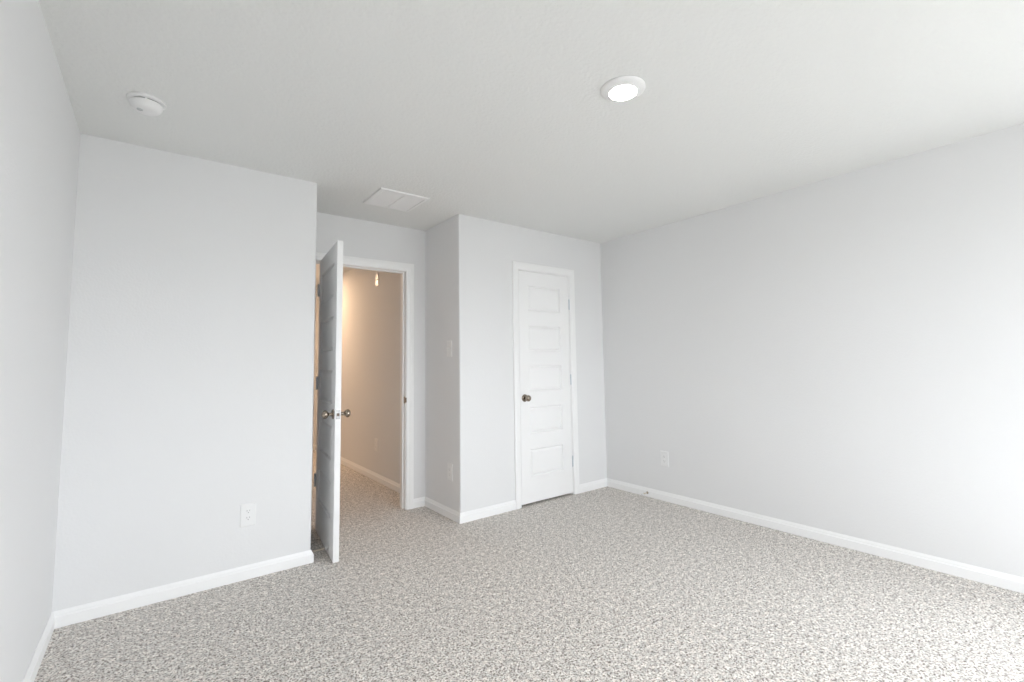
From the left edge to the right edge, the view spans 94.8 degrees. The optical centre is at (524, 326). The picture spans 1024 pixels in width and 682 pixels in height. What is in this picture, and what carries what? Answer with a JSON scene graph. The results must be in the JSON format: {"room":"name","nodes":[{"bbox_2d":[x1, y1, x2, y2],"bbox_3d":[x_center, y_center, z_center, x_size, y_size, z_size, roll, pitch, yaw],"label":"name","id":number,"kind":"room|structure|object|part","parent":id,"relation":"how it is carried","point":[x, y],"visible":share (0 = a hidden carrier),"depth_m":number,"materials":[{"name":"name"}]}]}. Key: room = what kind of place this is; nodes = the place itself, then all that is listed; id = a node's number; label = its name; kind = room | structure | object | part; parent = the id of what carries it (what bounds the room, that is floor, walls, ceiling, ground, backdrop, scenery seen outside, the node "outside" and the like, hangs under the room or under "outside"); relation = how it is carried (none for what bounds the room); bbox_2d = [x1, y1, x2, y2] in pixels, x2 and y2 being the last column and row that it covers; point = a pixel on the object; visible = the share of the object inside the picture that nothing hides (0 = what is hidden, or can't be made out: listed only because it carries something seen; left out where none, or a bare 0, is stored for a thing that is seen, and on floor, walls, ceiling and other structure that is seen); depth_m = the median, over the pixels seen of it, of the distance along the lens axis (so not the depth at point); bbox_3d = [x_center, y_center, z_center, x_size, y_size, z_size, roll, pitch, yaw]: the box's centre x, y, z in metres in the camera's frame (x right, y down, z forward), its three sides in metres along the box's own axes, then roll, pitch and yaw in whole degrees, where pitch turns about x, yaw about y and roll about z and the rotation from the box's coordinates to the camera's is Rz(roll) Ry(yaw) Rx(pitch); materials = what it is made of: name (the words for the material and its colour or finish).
{"room":"empty bedroom","nodes":[
{"label":"empty bedroom","id":0,"kind":"room"},
{"bbox_2d":[0,0,79,681],"bbox_3d":[-0.791,0.039,0.356,0.115,2.440,5.169,3,-6,-38],"label":"wall","id":1,"kind":"structure","parent":0,"point":[40,132],"depth_m":1.64,"materials":[{"name":"white paint"}]},
{"bbox_2d":[22,612,54,681],"bbox_3d":[-0.721,1.219,0.303,0.014,0.076,4.939,3,-6,-38],"label":"baseboard","id":2,"kind":"structure","parent":1,"relation":"attached to","point":[35,663],"depth_m":1.97,"materials":[{"name":"white paint"}]},
{"bbox_2d":[52,133,606,611],"bbox_3d":[-0.918,0.310,3.775,3.910,2.440,0.620,3,-6,-38],"label":"wall","id":3,"kind":"structure","parent":0,"point":[189,385],"depth_m":2.73,"materials":[{"name":"white paint"}]},
{"bbox_2d":[53,550,313,628],"bbox_3d":[-1.782,1.416,2.591,1.170,0.076,0.014,3,-6,-38],"label":"baseboard","id":4,"kind":"structure","parent":3,"relation":"attached to","point":[85,612],"depth_m":2.52,"materials":[{"name":"white paint"}]},
{"bbox_2d":[240,502,255,527],"bbox_3d":[-1.616,1.100,2.755,0.082,0.132,0.008,3,-6,-38],"label":"wall outlet","id":5,"kind":"object","parent":3,"relation":"attached to","point":[247,510],"visible":1,"depth_m":2.75,"materials":[{"name":"white plastic"}]},
{"bbox_2d":[245,515,251,520],"bbox_3d":[-1.614,1.119,2.752,0.034,0.028,0.003,3,-6,-38],"label":"receptacle","id":6,"kind":"object","parent":5,"relation":"attached to","point":[247,517],"depth_m":2.75,"materials":[{"name":"grey plastic"}]},
{"bbox_2d":[245,509,251,513],"bbox_3d":[-1.615,1.080,2.755,0.034,0.028,0.003,3,-6,-38],"label":"receptacle","id":7,"kind":"object","parent":5,"relation":"attached to","point":[247,511],"depth_m":2.75,"materials":[{"name":"grey plastic"}]},
{"bbox_2d":[425,497,459,523],"bbox_3d":[-0.677,1.498,3.858,0.014,0.076,0.615,3,-6,-38],"label":"baseboard","id":8,"kind":"structure","parent":3,"relation":"attached to","point":[431,504],"depth_m":3.83,"materials":[{"name":"white paint"}]},
{"bbox_2d":[447,341,451,356],"bbox_3d":[-0.621,0.181,3.855,0.021,0.132,0.082,3,-6,-38],"label":"light switch","id":9,"kind":"object","parent":3,"relation":"attached to","point":[449,343],"visible":1,"depth_m":3.85,"materials":[{"name":"white plastic"}]},
{"bbox_2d":[447,463,452,480],"bbox_3d":[-0.597,1.166,3.779,0.008,0.132,0.082,3,-6,-38],"label":"wall outlet","id":10,"kind":"object","parent":3,"relation":"attached to","point":[449,465],"visible":1,"depth_m":3.77,"materials":[{"name":"white plastic"}]},
{"bbox_2d":[460,500,515,523],"bbox_3d":[-0.284,1.485,3.785,0.541,0.076,0.014,3,-6,-38],"label":"baseboard","id":11,"kind":"structure","parent":3,"relation":"attached to","point":[476,514],"depth_m":3.77,"materials":[{"name":"white paint"}]},
{"bbox_2d":[518,270,573,504],"bbox_3d":[0.215,0.518,4.252,0.607,2.023,0.106,3,-6,-38],"label":"door","id":12,"kind":"structure","parent":3,"relation":"in","point":[547,463],"depth_m":4.25,"materials":[{"name":"white paint"}]},
{"bbox_3d":[0.030,0.618,4.069,0.055,0.055,0.061,3,-6,-38],"label":"knob","id":13,"kind":"part","parent":12,"relation":"part of","materials":[{"name":"silver metal"}]},
{"bbox_2d":[512,261,579,509],"bbox_3d":[0.171,0.495,4.304,0.744,2.116,0.132,3,-6,-38],"label":"door frame","id":14,"kind":"structure","parent":3,"relation":"attached to","point":[516,266],"depth_m":4.25,"materials":[{"name":"white paint"}]},
{"bbox_2d":[579,478,606,492],"bbox_3d":[0.670,1.528,4.530,0.394,0.076,0.014,3,-6,-38],"label":"baseboard","id":15,"kind":"structure","parent":3,"relation":"attached to","point":[597,484],"depth_m":4.52,"materials":[{"name":"white paint"}]},
{"bbox_2d":[313,268,400,483],"bbox_3d":[-2.239,0.509,6.028,0.115,2.440,4.340,3,-6,-38],"label":"wall","id":16,"kind":"structure","parent":0,"point":[371,313],"depth_m":5.27,"materials":[{"name":"white paint"}]},
{"bbox_2d":[313,444,399,492],"bbox_3d":[-2.234,1.680,5.851,0.014,0.076,4.224,3,-6,-38],"label":"baseboard","id":17,"kind":"structure","parent":16,"relation":"attached to","point":[385,481],"depth_m":5.12,"materials":[{"name":"white paint"}]},
{"bbox_2d":[376,273,378,285],"bbox_3d":[-1.623,-0.520,5.198,0.009,0.130,0.082,3,-6,-38],"label":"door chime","id":18,"kind":"object","parent":16,"relation":"attached to","point":[377,275],"visible":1,"depth_m":5.18,"materials":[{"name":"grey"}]},
{"bbox_2d":[316,212,424,498],"bbox_3d":[-1.345,0.327,3.907,1.318,2.440,0.115,3,-6,-38],"label":"wall","id":19,"kind":"structure","parent":0,"point":[360,238],"depth_m":4.10,"materials":[{"name":"white paint"}]},
{"bbox_2d":[314,240,350,562],"bbox_3d":[-1.379,0.478,3.314,0.177,2.038,0.749,2,-5,-32],"label":"door","id":20,"kind":"structure","parent":19,"relation":"in","point":[330,287],"depth_m":3.17,"materials":[{"name":"white paint"}]},
{"bbox_3d":[-1.266,0.563,3.017,0.061,0.055,0.055,2,-5,-32],"label":"knob","id":21,"kind":"part","parent":20,"relation":"part of","materials":[{"name":"silver metal"}]},
{"bbox_3d":[-1.185,0.560,2.997,0.025,0.057,0.002,2,-5,-32],"label":"latch plate","id":22,"kind":"part","parent":20,"relation":"part of","materials":[{"name":"silver metal"}]},
{"bbox_3d":[-1.168,0.566,3.078,0.061,0.055,0.055,2,-5,-32],"label":"knob","id":23,"kind":"part","parent":20,"relation":"part of","materials":[{"name":"silver metal"}]},
{"bbox_2d":[311,252,413,518],"bbox_3d":[-1.355,0.487,3.885,0.886,2.116,0.148,3,-6,-38],"label":"door frame","id":24,"kind":"structure","parent":19,"relation":"attached to","point":[406,270],"depth_m":4.07,"materials":[{"name":"white paint"}]},
{"bbox_2d":[413,497,424,508],"bbox_3d":[-0.903,1.517,4.063,0.116,0.076,0.014,3,-6,-38],"label":"baseboard","id":25,"kind":"structure","parent":19,"relation":"attached to","point":[418,502],"depth_m":4.06,"materials":[{"name":"white paint"}]},
{"bbox_2d":[34,450,1023,681],"bbox_3d":[-0.713,1.564,3.440,4.140,0.120,10.130,3,-6,-38],"label":"floor","id":26,"kind":"structure","parent":0,"point":[605,584],"depth_m":2.31,"materials":[{"name":"beige carpet"}]},
{"bbox_2d":[39,0,1023,286],"bbox_3d":[-0.755,-0.988,3.640,4.140,0.120,10.130,3,-6,-38],"label":"ceiling","id":27,"kind":"structure","parent":0,"point":[493,110],"depth_m":2.12,"materials":[{"name":"white paint"}]},
{"bbox_2d":[126,92,166,115],"bbox_3d":[-1.716,-1.001,2.138,0.145,0.057,0.145,3,-6,-38],"label":"smoke detector","id":28,"kind":"object","parent":27,"relation":"attached to","point":[143,103],"visible":1,"depth_m":2.10,"materials":[{"name":"white plastic"}]},
{"bbox_2d":[363,187,429,211],"bbox_3d":[-0.948,-0.930,3.477,0.366,0.012,0.366,3,-6,-38],"label":"ceiling vent","id":29,"kind":"object","parent":27,"relation":"in","point":[383,197],"visible":1,"depth_m":3.45,"materials":[{"name":"white metal"}]},
{"bbox_2d":[601,75,645,101],"bbox_3d":[0.443,-1.055,2.108,0.197,0.024,0.197,3,-6,-38],"label":"recessed light","id":30,"kind":"object","parent":27,"relation":"in","point":[625,88],"visible":1,"depth_m":2.08,"materials":[{"name":"white plastic"}]},
{"bbox_2d":[609,85,636,100],"bbox_3d":[0.443,-1.048,2.107,0.121,0.010,0.121,3,-6,-38],"label":"diffuser","id":31,"kind":"object","parent":30,"relation":"attached to","point":[616,92],"depth_m":2.10,"materials":[{"name":"white plastic"}]},
{"bbox_2d":[600,123,1023,577],"bbox_3d":[2.153,0.208,3.121,0.115,2.440,5.905,3,-6,-38],"label":"wall","id":32,"kind":"structure","parent":0,"point":[843,354],"depth_m":3.08,"materials":[{"name":"white paint"}]},
{"bbox_2d":[660,451,668,466],"bbox_3d":[1.235,1.163,4.141,0.008,0.132,0.082,3,-6,-38],"label":"wall outlet","id":33,"kind":"object","parent":32,"relation":"attached to","point":[664,454],"visible":1,"depth_m":4.14,"materials":[{"name":"white plastic"}]},
{"bbox_2d":[607,478,1023,593],"bbox_3d":[2.338,1.358,2.713,0.014,0.076,4.944,3,-6,-38],"label":"baseboard","id":34,"kind":"structure","parent":32,"relation":"attached to","point":[983,575],"depth_m":3.03,"materials":[{"name":"white paint"}]}
]}

